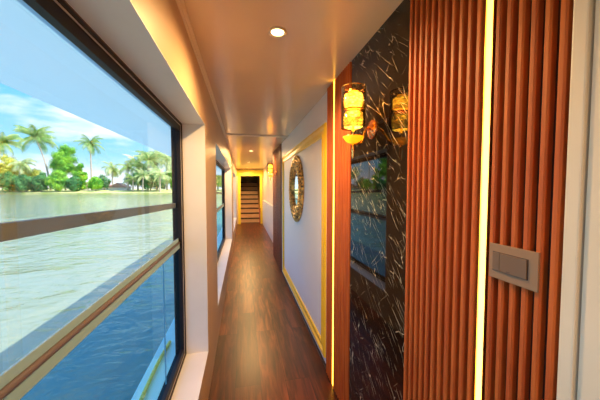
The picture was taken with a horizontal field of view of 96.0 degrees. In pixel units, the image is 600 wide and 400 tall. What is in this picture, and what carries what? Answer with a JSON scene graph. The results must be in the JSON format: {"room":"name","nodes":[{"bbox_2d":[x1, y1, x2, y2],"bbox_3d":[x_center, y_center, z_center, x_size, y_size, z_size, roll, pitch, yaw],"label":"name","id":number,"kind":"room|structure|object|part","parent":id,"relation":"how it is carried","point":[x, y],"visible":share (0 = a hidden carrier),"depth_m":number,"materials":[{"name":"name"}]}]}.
{"room":"ship interior","nodes":[
{"label":"ship interior","id":0,"kind":"room"},
{"bbox_2d":[131,0,236,399],"bbox_3d":[-1.397,0.146,4.878,0.215,2.275,13.900,-1,3,-12],"label":"wall","id":1,"kind":"structure","parent":0,"point":[163,19],"depth_m":1.89,"materials":[{"name":"beige paint"}]},
{"bbox_2d":[0,0,185,399],"bbox_3d":[-0.466,0.363,0.115,0.069,1.607,3.577,-1,3,-12],"label":"window","id":2,"kind":"structure","parent":1,"relation":"in","point":[23,375],"depth_m":0.82,"materials":[{"name":"black metal"}]},
{"bbox_3d":[-0.498,0.069,0.159,0.020,0.119,3.400,-1,3,-12],"label":"guard rail","id":3,"kind":"part","parent":2,"relation":"part of","materials":[{"name":"grey metal"}]},
{"bbox_3d":[-0.462,0.370,0.116,0.012,0.070,3.525,-1,3,-12],"label":"rail","id":4,"kind":"part","parent":2,"relation":"part of","materials":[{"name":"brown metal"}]},
{"bbox_3d":[-0.466,0.363,0.115,0.068,1.599,3.569,-1,3,-12],"label":"frame","id":5,"kind":"part","parent":2,"relation":"part of","materials":[{"name":"black metal"}]},
{"bbox_2d":[0,0,221,174],"bbox_3d":[-1.889,-0.771,4.733,0.790,0.001,14.900,-1,3,-12],"label":"roof overhang","id":6,"kind":"object","parent":1,"relation":"attached to","point":[37,60],"depth_m":1.41,"materials":[{"name":"blue"}]},
{"bbox_2d":[65,0,207,399],"bbox_3d":[-0.389,0.362,0.131,0.206,1.615,3.585,-1,3,-12],"label":"window frame","id":7,"kind":"structure","parent":1,"relation":"attached to","point":[118,23],"depth_m":1.66,"materials":[{"name":"white paint"}]},
{"bbox_2d":[131,229,221,399],"bbox_3d":[-1.597,1.077,4.877,0.195,0.075,14.900,-1,3,-12],"label":"ledge","id":8,"kind":"object","parent":1,"relation":"attached to","point":[155,387],"depth_m":1.87,"materials":[{"name":"teal paint"}]},
{"bbox_2d":[139,340,170,399],"bbox_3d":[-0.624,1.234,0.128,0.036,0.030,4.201,-1,3,-12],"label":"rail","id":9,"kind":"object","parent":8,"relation":"on","point":[146,387],"visible":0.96,"depth_m":1.80,"materials":[{"name":"green metal"}]},
{"bbox_2d":[176,0,236,169],"bbox_3d":[-1.224,-0.965,4.584,0.022,0.030,13.350,-1,3,-12],"label":"trim","id":10,"kind":"structure","parent":1,"relation":"attached to","point":[181,5],"depth_m":1.53,"materials":[{"name":"beige paint"}]},
{"bbox_2d":[216,160,225,262],"bbox_3d":[-1.364,0.174,4.369,0.069,1.607,3.602,-1,3,-12],"label":"window","id":11,"kind":"structure","parent":1,"relation":"in","point":[218,164],"depth_m":6.09,"materials":[{"name":"black metal"}]},
{"bbox_2d":[216,144,231,303],"bbox_3d":[-1.287,0.173,4.386,0.206,1.615,3.610,-1,3,-12],"label":"trim","id":12,"kind":"structure","parent":1,"relation":"attached to","point":[222,262],"depth_m":5.60,"materials":[{"name":"white paint"}]},
{"bbox_2d":[233,172,236,227],"bbox_3d":[-2.207,-0.021,8.740,0.206,1.615,3.400,-1,3,-12],"label":"trim","id":13,"kind":"structure","parent":1,"relation":"attached to","point":[234,175],"depth_m":10.40,"materials":[{"name":"white paint"}]},
{"bbox_2d":[240,176,259,204],"bbox_3d":[-2.451,-0.879,13.024,1.090,3.600,3.450,-1,3,-12],"label":"wall","id":14,"kind":"structure","parent":0,"point":[243,178],"depth_m":14.56,"materials":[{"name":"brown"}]},
{"bbox_2d":[237,169,262,223],"bbox_3d":[-2.087,-0.140,11.318,1.095,2.275,0.100,-1,3,-12],"label":"wall","id":15,"kind":"structure","parent":0,"point":[237,169],"depth_m":11.21,"materials":[{"name":"beige paint"}]},
{"bbox_2d":[237,170,262,223],"bbox_3d":[-2.070,-0.127,11.247,1.080,2.255,0.044,-1,3,-12],"label":"door frame","id":16,"kind":"structure","parent":15,"relation":"attached to","point":[239,172],"depth_m":11.18,"materials":[{"name":"gold metal"}]},
{"bbox_2d":[263,161,272,204],"bbox_3d":[-0.859,-0.038,9.024,0.360,2.275,6.000,-1,3,-12],"label":"wall","id":17,"kind":"structure","parent":0,"point":[267,184],"depth_m":9.44,"materials":[{"name":"beige paint"}]},
{"bbox_2d":[262,200,272,241],"bbox_3d":[-1.046,0.603,8.911,0.065,1.005,4.600,-1,3,-12],"label":"wainscoting","id":18,"kind":"structure","parent":17,"relation":"attached to","point":[267,207],"depth_m":8.59,"materials":[{"name":"white paint"}]},
{"bbox_2d":[208,222,338,399],"bbox_3d":[-0.675,1.306,5.082,1.650,0.060,13.900,-1,3,-12],"label":"floor","id":19,"kind":"structure","parent":0,"point":[266,350],"depth_m":2.69,"materials":[{"name":"brown wood"}]},
{"bbox_2d":[240,179,259,222],"bbox_3d":[-2.402,-0.061,12.841,0.875,1.979,2.300,-1,3,-12],"label":"staircase","id":20,"kind":"structure","parent":19,"relation":"on","point":[249,190],"depth_m":12.69,"materials":[{"name":"brown wood"}]},
{"bbox_2d":[184,0,402,169],"bbox_3d":[-0.685,-1.027,4.976,1.670,0.060,13.900,-1,3,-12],"label":"ceiling","id":21,"kind":"structure","parent":0,"point":[261,83],"depth_m":1.57,"materials":[{"name":"paint"}]},
{"bbox_2d":[226,134,287,137],"bbox_3d":[-0.627,-0.948,3.989,0.901,0.010,0.100,-1,3,-12],"label":"trim","id":22,"kind":"structure","parent":21,"relation":"attached to","point":[226,134],"depth_m":3.96,"materials":[{"name":"beige paint"}]},
{"bbox_2d":[268,26,286,37],"bbox_3d":[-0.112,-0.831,1.341,0.096,0.008,0.096,-1,3,-12],"label":"recessed light","id":23,"kind":"object","parent":21,"relation":"in","point":[276,32],"visible":1,"depth_m":1.34,"materials":[{"name":"beige plastic"}]},
{"bbox_2d":[282,92,326,362],"bbox_3d":[0.491,0.265,2.212,0.532,2.275,7.900,-1,3,-12],"label":"wall","id":24,"kind":"structure","parent":0,"point":[302,238],"depth_m":2.83,"materials":[{"name":"white paint"}]},
{"bbox_2d":[273,144,281,271],"bbox_3d":[-0.461,0.124,5.381,0.022,2.271,1.260,-1,3,-12],"label":"panel","id":25,"kind":"object","parent":24,"relation":"attached to","point":[277,154],"visible":1,"depth_m":5.15,"materials":[{"name":"brown"}]},
{"bbox_2d":[267,163,275,180],"bbox_3d":[-0.542,-0.547,5.299,0.208,0.346,0.118,-2,3,-32],"label":"wall lamp","id":26,"kind":"object","parent":25,"relation":"attached to","point":[269,167],"visible":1,"depth_m":5.24,"materials":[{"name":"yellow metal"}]},
{"bbox_2d":[289,155,303,221],"bbox_3d":[-0.062,-0.141,3.408,0.050,0.844,0.838,-1,3,-12],"label":"round mirror","id":27,"kind":"object","parent":24,"relation":"attached to","point":[296,177],"visible":1,"depth_m":3.33,"materials":[{"name":"brown tile"}]},
{"bbox_2d":[293,171,297,205],"bbox_3d":[-0.043,-0.142,3.412,0.005,0.472,0.472,-1,3,-12],"label":"mirror glass","id":28,"kind":"object","parent":27,"relation":"attached to","point":[295,178],"depth_m":3.47,"materials":[{"name":"white"}]},
{"bbox_2d":[282,272,325,368],"bbox_3d":[-0.049,1.333,3.502,0.012,0.025,2.650,-1,3,-12],"label":"baseboard","id":29,"kind":"structure","parent":24,"relation":"attached to","point":[303,318],"depth_m":2.87,"materials":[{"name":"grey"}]},
{"bbox_2d":[282,122,326,357],"bbox_3d":[-0.043,0.296,3.408,0.020,1.955,2.425,-1,3,-12],"label":"trim","id":30,"kind":"structure","parent":24,"relation":"attached to","point":[321,132],"depth_m":2.32,"materials":[{"name":"paint"}]},
{"bbox_2d":[326,62,351,399],"bbox_3d":[0.268,0.277,1.925,0.022,2.271,0.472,-1,3,-12],"label":"panel","id":31,"kind":"object","parent":24,"relation":"attached to","point":[338,149],"visible":0.99,"depth_m":1.88,"materials":[{"name":"brown wood"}]},
{"bbox_2d":[332,81,334,384],"bbox_3d":[0.251,0.274,1.997,0.006,2.267,0.025,-1,3,-12],"label":"diffuser","id":32,"kind":"object","parent":31,"relation":"attached to","point":[333,83],"depth_m":2.00,"materials":[{"name":"beige plastic"}]},
{"bbox_2d":[349,0,409,399],"bbox_3d":[0.382,0.300,1.406,0.014,2.271,0.587,-1,3,-12],"label":"marble panel","id":33,"kind":"object","parent":24,"relation":"attached to","point":[378,165],"visible":0.86,"depth_m":1.31,"materials":[{"name":"black stone"}]},
{"bbox_2d":[341,83,376,158],"bbox_3d":[0.299,-0.370,1.331,0.215,0.346,0.118,-2,3,-31],"label":"wall lamp","id":34,"kind":"object","parent":33,"relation":"attached to","point":[353,103],"visible":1,"depth_m":1.28,"materials":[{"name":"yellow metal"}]},
{"bbox_3d":[0.258,-0.443,1.303,0.117,0.194,0.117,-1,3,-12],"label":"lamp shade","id":35,"kind":"part","parent":34,"relation":"part of","materials":[{"name":"yellow glass"}]},
{"bbox_3d":[0.258,-0.291,1.310,0.100,0.033,0.100,-1,3,-12],"label":"dish","id":36,"kind":"part","parent":34,"relation":"part of","materials":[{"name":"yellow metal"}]},
{"bbox_3d":[0.308,-0.321,1.342,0.127,0.108,0.024,-2,3,-40],"label":"arm","id":37,"kind":"part","parent":34,"relation":"part of","materials":[{"name":"gold metal"}]},
{"bbox_2d":[403,0,573,399],"bbox_3d":[0.496,0.325,0.845,0.022,2.271,0.555,-1,3,-12],"label":"panel","id":38,"kind":"object","parent":24,"relation":"attached to","point":[489,80],"visible":1,"depth_m":0.75,"materials":[{"name":"brown wood"}]},
{"bbox_2d":[475,0,492,399],"bbox_3d":[0.512,0.329,0.761,0.006,2.267,0.021,-1,3,-12],"label":"diffuser","id":39,"kind":"object","parent":38,"relation":"attached to","point":[484,127],"depth_m":0.75,"materials":[{"name":"beige plastic"}]},
{"bbox_2d":[489,242,540,292],"bbox_3d":[0.517,0.160,0.660,0.010,0.090,0.122,-1,3,-12],"label":"light switch","id":40,"kind":"object","parent":38,"relation":"attached to","point":[516,266],"visible":1,"depth_m":0.65,"materials":[{"name":"brown plastic"}]},
{"bbox_2d":[556,0,595,399],"bbox_3d":[0.557,0.338,0.559,0.022,2.275,0.026,-1,3,-12],"label":"trim","id":41,"kind":"structure","parent":24,"relation":"attached to","point":[584,10],"depth_m":0.54,"materials":[{"name":"beige paint"}]},
{"bbox_2d":[577,0,599,399],"bbox_3d":[0.801,0.389,-0.582,0.015,2.275,2.298,-1,3,-12],"label":"door frame","id":42,"kind":"structure","parent":24,"relation":"attached to","point":[589,351],"depth_m":0.52,"materials":[{"name":"beige paint"}]},
{"label":"outside","id":43,"kind":"structure","parent":0,"visible":0},
{"bbox_2d":[0,188,245,399],"bbox_3d":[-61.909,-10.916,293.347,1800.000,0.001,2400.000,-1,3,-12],"label":"river","id":44,"kind":"structure","parent":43,"point":[47,279],"depth_m":5.59,"materials":[{"name":"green liquid"}]},
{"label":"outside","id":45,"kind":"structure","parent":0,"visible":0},
{"bbox_2d":[0,189,221,194],"bbox_3d":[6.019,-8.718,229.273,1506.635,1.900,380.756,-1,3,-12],"label":"bank","id":46,"kind":"object","parent":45,"point":[152,191],"visible":0.16,"depth_m":89.12,"materials":[{"name":"beige soil"}]},
{"bbox_2d":[0,171,17,192],"bbox_3d":[-97.153,-5.992,90.303,7.926,7.602,6.128,-1,3,-12],"label":"bush","id":47,"kind":"object","parent":46,"relation":"on","point":[6,182],"visible":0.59,"depth_m":89.09,"materials":[{"name":"green plant"}]},
{"bbox_2d":[0,153,18,187],"bbox_3d":[-101.816,-9.591,93.281,8.424,13.325,7.518,-1,3,-12],"label":"broadleaf tree","id":48,"kind":"object","parent":46,"relation":"on","point":[4,168],"visible":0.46,"depth_m":92.18,"materials":[{"name":"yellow plant"}]},
{"bbox_2d":[0,131,23,155],"bbox_3d":[-109.949,-14.349,100.223,11.809,21.850,11.687,-1,3,-12],"label":"coconut palm","id":49,"kind":"object","parent":46,"relation":"on","point":[4,141],"visible":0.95,"depth_m":101.16,"materials":[{"name":"green plant"}]},
{"bbox_2d":[4,158,38,174],"bbox_3d":[-97.248,-8.921,94.346,8.894,11.503,8.959,-1,3,-12],"label":"coconut palm","id":50,"kind":"object","parent":46,"relation":"on","point":[22,165],"visible":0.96,"depth_m":93.71,"materials":[{"name":"green plant"}]},
{"bbox_2d":[11,174,33,191],"bbox_3d":[-91.406,-5.485,90.113,6.999,6.439,6.052,-1,3,-12],"label":"bush","id":51,"kind":"object","parent":46,"relation":"on","point":[23,183],"visible":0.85,"depth_m":88.66,"materials":[{"name":"green plant"}]},
{"bbox_2d":[18,168,44,176],"bbox_3d":[-100.518,-8.037,100.064,11.370,9.622,9.653,-1,3,-12],"label":"broadleaf tree","id":52,"kind":"object","parent":46,"relation":"on","point":[34,172],"visible":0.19,"depth_m":99.17,"materials":[{"name":"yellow plant"}]},
{"bbox_2d":[12,124,57,189],"bbox_3d":[-94.400,-15.032,96.470,12.811,23.594,13.959,-1,3,-12],"label":"coconut palm","id":53,"kind":"object","parent":46,"relation":"on","point":[37,135],"visible":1,"depth_m":95.68,"materials":[{"name":"green plant"}]},
{"bbox_2d":[31,172,49,191],"bbox_3d":[-87.702,-6.017,91.105,5.481,7.384,5.759,-1,3,-12],"label":"bush","id":54,"kind":"object","parent":46,"relation":"on","point":[38,182],"visible":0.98,"depth_m":90.01,"materials":[{"name":"green plant"}]},
{"bbox_2d":[44,169,68,191],"bbox_3d":[-81.594,-6.369,91.019,7.282,8.094,6.522,-1,3,-12],"label":"bush","id":55,"kind":"object","parent":46,"relation":"on","point":[55,179],"visible":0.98,"depth_m":89.64,"materials":[{"name":"green plant"}]},
{"bbox_2d":[46,143,78,189],"bbox_3d":[-84.770,-11.872,97.254,9.685,17.529,9.175,-1,3,-12],"label":"broadleaf tree","id":56,"kind":"object","parent":46,"relation":"on","point":[62,160],"visible":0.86,"depth_m":95.52,"materials":[{"name":"green plant"}]},
{"bbox_2d":[64,176,82,191],"bbox_3d":[-77.078,-5.377,92.148,4.894,6.015,4.941,-1,3,-12],"label":"bush","id":57,"kind":"object","parent":46,"relation":"on","point":[74,184],"visible":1,"depth_m":91.19,"materials":[{"name":"green plant"}]},
{"bbox_2d":[70,163,88,189],"bbox_3d":[-78.579,-8.253,96.120,5.231,10.402,4.852,-1,3,-12],"label":"broadleaf tree","id":58,"kind":"object","parent":46,"relation":"on","point":[82,175],"visible":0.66,"depth_m":95.63,"materials":[{"name":"green plant"}]},
{"bbox_2d":[74,134,103,177],"bbox_3d":[-76.386,-13.429,98.862,8.555,20.112,9.295,-1,3,-12],"label":"coconut palm","id":59,"kind":"object","parent":46,"relation":"on","point":[91,145],"visible":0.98,"depth_m":97.73,"materials":[{"name":"green plant"}]},
{"bbox_2d":[86,176,102,190],"bbox_3d":[-70.618,-5.674,93.058,5.333,5.529,4.159,-1,3,-12],"label":"bush","id":60,"kind":"object","parent":46,"relation":"on","point":[94,182],"visible":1,"depth_m":92.24,"materials":[{"name":"green plant"}]},
{"bbox_2d":[98,174,111,189],"bbox_3d":[-72.315,-6.530,100.164,4.938,6.606,4.341,-1,3,-12],"label":"bush","id":61,"kind":"object","parent":46,"relation":"on","point":[104,178],"visible":0.68,"depth_m":99.38,"materials":[{"name":"green plant"}]},
{"bbox_2d":[101,161,120,184],"bbox_3d":[-72.808,-9.195,103.458,7.822,11.244,6.643,-1,3,-12],"label":"coconut palm","id":62,"kind":"object","parent":46,"relation":"on","point":[114,171],"visible":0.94,"depth_m":103.83,"materials":[{"name":"green plant"}]},
{"bbox_2d":[107,183,131,189],"bbox_3d":[-66.667,-4.814,99.984,6.800,2.980,4.800,-1,3,-12],"label":"house","id":63,"kind":"structure","parent":46,"relation":"on","point":[117,186],"depth_m":97.85,"materials":[{"name":"white"}]},
{"bbox_2d":[114,159,141,190],"bbox_3d":[-60.532,-9.073,95.415,8.956,11.712,8.464,-1,3,-12],"label":"coconut palm","id":64,"kind":"object","parent":46,"relation":"on","point":[129,165],"visible":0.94,"depth_m":94.82,"materials":[{"name":"green plant"}]},
{"bbox_2d":[122,173,141,190],"bbox_3d":[-56.693,-6.107,92.207,6.423,6.071,6.382,-1,3,-12],"label":"coconut palm","id":65,"kind":"object","parent":46,"relation":"on","point":[134,180],"visible":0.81,"depth_m":91.68,"materials":[{"name":"green plant"}]},
{"bbox_2d":[124,153,146,189],"bbox_3d":[-59.546,-10.223,100.210,9.624,13.584,10.474,-1,3,-12],"label":"coconut palm","id":66,"kind":"object","parent":46,"relation":"on","point":[131,157],"visible":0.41,"depth_m":99.47,"materials":[{"name":"green plant"}]},
{"bbox_2d":[131,169,153,190],"bbox_3d":[-53.474,-6.851,92.241,7.919,7.555,7.967,-1,3,-12],"label":"coconut palm","id":67,"kind":"object","parent":46,"relation":"on","point":[142,174],"visible":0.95,"depth_m":91.70,"materials":[{"name":"green plant"}]},
{"bbox_2d":[122,170,170,189],"bbox_3d":[-54.673,-7.076,98.766,17.350,7.817,13.843,-1,3,-12],"label":"bush","id":68,"kind":"object","parent":46,"relation":"on","point":[146,185],"visible":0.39,"depth_m":94.73,"materials":[{"name":"green plant"}]},
{"bbox_2d":[134,150,161,189],"bbox_3d":[-54.121,-10.683,97.523,10.192,14.741,10.452,-1,3,-12],"label":"coconut palm","id":69,"kind":"object","parent":46,"relation":"on","point":[145,156],"visible":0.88,"depth_m":96.56,"materials":[{"name":"green plant"}]},
{"bbox_2d":[148,151,167,189],"bbox_3d":[-54.517,-12.041,103.169,12.422,16.952,12.089,-1,3,-12],"label":"coconut palm","id":70,"kind":"object","parent":46,"relation":"on","point":[148,151],"visible":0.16,"depth_m":103.03,"materials":[{"name":"green plant"}]},
{"bbox_2d":[148,166,171,191],"bbox_3d":[-46.887,-6.923,91.034,8.476,8.805,8.137,-1,3,-12],"label":"coconut palm","id":71,"kind":"object","parent":46,"relation":"on","point":[159,174],"visible":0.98,"depth_m":90.74,"materials":[{"name":"green plant"}]},
{"bbox_2d":[152,150,171,189],"bbox_3d":[-49.165,-10.869,98.980,11.873,14.983,12.472,-1,3,-12],"label":"coconut palm","id":72,"kind":"object","parent":46,"relation":"on","point":[164,157],"visible":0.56,"depth_m":97.57,"materials":[{"name":"green plant"}]},
{"bbox_2d":[167,166,171,189],"bbox_3d":[-46.734,-8.198,100.271,7.499,9.924,7.235,-1,3,-12],"label":"bush","id":73,"kind":"object","parent":46,"relation":"on","point":[169,173],"visible":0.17,"depth_m":97.91,"materials":[{"name":"green plant"}]},
{"bbox_2d":[216,175,221,187],"bbox_3d":[-26.627,-7.590,96.300,11.931,9.063,11.815,-1,3,-12],"label":"bush","id":74,"kind":"object","parent":46,"relation":"on","point":[218,177],"visible":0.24,"depth_m":94.40,"materials":[{"name":"green plant"}]}
]}

